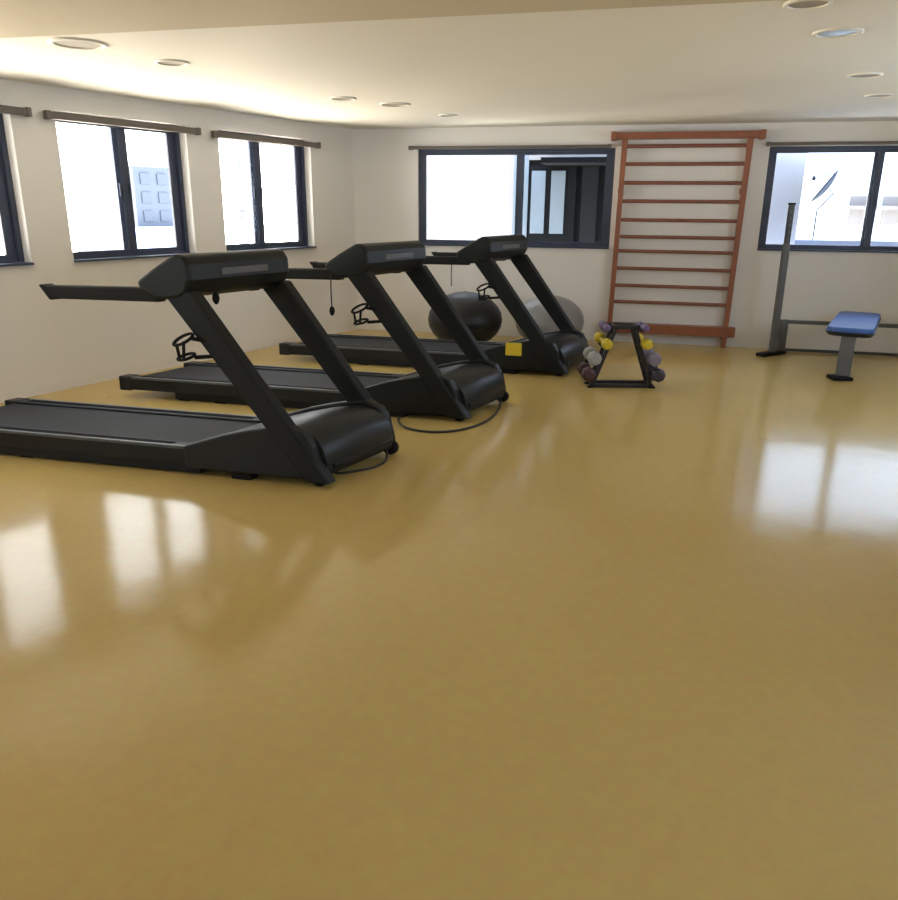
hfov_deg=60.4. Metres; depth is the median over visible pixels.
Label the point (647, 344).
dumbbell
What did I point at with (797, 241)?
roof parapet
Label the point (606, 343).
dumbbell
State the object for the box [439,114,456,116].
recessed light
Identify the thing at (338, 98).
recessed light
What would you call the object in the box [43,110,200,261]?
window
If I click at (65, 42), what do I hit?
recessed light
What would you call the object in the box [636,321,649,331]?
dumbbell
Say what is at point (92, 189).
building
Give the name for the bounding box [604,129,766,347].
wall bars
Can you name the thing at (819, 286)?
wall
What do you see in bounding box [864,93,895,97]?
recessed light
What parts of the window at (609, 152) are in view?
sash, rail, curtain rail, sill, sash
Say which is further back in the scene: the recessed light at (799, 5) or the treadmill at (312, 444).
the treadmill at (312, 444)
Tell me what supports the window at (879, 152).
in the wall at (819, 286)
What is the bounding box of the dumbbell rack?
[581,323,654,387]
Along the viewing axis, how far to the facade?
10.80 m
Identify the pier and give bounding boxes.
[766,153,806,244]
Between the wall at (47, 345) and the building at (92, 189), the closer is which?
the wall at (47, 345)
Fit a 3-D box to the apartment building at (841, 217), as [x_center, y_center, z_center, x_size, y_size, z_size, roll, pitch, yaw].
[12.062,-7.201,17.718,9.300,12.500,5.100,5,18,13]
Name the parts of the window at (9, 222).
sash, curtain rail, sill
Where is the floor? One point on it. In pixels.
(577, 641)
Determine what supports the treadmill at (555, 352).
on the floor
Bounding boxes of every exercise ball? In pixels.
[428,291,501,340]
[515,295,583,337]
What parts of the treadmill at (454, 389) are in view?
foot rail, frame, foot rail, handrail, safety cord, handrail, trim, power cord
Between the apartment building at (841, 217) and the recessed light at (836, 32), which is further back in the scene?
the apartment building at (841, 217)
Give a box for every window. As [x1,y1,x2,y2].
[0,105,33,266]
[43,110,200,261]
[211,130,320,250]
[408,144,615,248]
[757,141,897,252]
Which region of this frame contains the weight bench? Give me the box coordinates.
[756,203,897,380]
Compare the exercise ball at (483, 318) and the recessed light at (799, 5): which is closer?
the recessed light at (799, 5)
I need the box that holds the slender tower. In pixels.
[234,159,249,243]
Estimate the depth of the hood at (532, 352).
7.69 m
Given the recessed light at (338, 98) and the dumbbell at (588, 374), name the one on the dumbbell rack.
the dumbbell at (588, 374)
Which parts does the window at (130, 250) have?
sash, curtain rail, sill, sash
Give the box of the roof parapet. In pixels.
[795,239,897,245]
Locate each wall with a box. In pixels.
[0,79,357,402]
[352,121,897,352]
[427,155,513,239]
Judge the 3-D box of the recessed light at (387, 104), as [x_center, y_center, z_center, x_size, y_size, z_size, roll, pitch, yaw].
[-0.514,-3.289,7.353,0.300,0.012,0.300,1,17,0]
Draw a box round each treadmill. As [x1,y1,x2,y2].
[0,249,398,485]
[119,240,508,432]
[279,234,588,375]
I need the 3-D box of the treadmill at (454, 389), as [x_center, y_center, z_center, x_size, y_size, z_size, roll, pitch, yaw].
[-1.198,-1.025,6.337,3.279,1.334,1.158,5,18,13]
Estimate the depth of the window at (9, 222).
6.38 m
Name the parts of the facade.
grey panel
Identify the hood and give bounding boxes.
[237,405,393,473]
[397,363,505,411]
[517,333,588,368]
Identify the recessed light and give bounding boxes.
[47,37,107,49]
[154,59,189,65]
[330,96,355,100]
[379,102,410,106]
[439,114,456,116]
[783,0,833,10]
[812,27,863,38]
[846,72,883,78]
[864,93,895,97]
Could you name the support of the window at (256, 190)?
in the wall at (47, 345)
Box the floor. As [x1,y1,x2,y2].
[0,329,897,899]
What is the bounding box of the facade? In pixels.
[512,155,605,242]
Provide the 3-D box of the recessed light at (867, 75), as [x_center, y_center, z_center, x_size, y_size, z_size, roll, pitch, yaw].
[2.990,-2.690,5.551,0.240,0.012,0.240,1,17,0]
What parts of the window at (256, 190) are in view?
sash, curtain rail, sill, sash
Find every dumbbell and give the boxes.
[577,362,595,381]
[583,346,601,365]
[594,332,612,349]
[598,321,610,331]
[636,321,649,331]
[639,333,652,349]
[643,349,661,365]
[647,365,665,381]
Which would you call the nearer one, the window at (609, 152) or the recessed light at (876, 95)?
the recessed light at (876, 95)
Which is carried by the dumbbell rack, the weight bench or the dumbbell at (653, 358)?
the dumbbell at (653, 358)
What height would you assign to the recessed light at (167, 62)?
0.012 m
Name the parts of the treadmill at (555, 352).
foot rail, frame, foot rail, handrail, handrail, trim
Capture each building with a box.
[67,166,174,251]
[795,153,897,240]
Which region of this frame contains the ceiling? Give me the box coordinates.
[0,0,897,128]
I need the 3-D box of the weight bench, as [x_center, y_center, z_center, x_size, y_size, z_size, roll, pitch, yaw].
[4.416,-1.806,8.399,2.256,1.675,1.500,-10,20,-31]
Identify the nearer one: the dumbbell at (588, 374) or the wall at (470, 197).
the dumbbell at (588, 374)
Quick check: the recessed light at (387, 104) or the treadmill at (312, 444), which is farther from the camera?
the recessed light at (387, 104)
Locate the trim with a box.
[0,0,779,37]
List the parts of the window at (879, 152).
sill, curtain rail, sash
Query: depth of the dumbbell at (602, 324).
7.03 m
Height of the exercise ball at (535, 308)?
0.610 m
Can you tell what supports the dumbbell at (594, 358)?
on the dumbbell rack
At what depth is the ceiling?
5.39 m
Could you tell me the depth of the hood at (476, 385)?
6.07 m
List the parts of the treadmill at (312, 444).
foot rail, frame, handrail, foot rail, trim, power cord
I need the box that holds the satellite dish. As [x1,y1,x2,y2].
[810,170,838,239]
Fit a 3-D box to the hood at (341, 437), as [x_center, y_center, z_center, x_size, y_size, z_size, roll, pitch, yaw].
[-0.992,-0.109,4.962,1.119,0.310,0.661,5,18,13]
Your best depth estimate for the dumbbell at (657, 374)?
7.11 m
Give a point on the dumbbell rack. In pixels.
(635, 329)

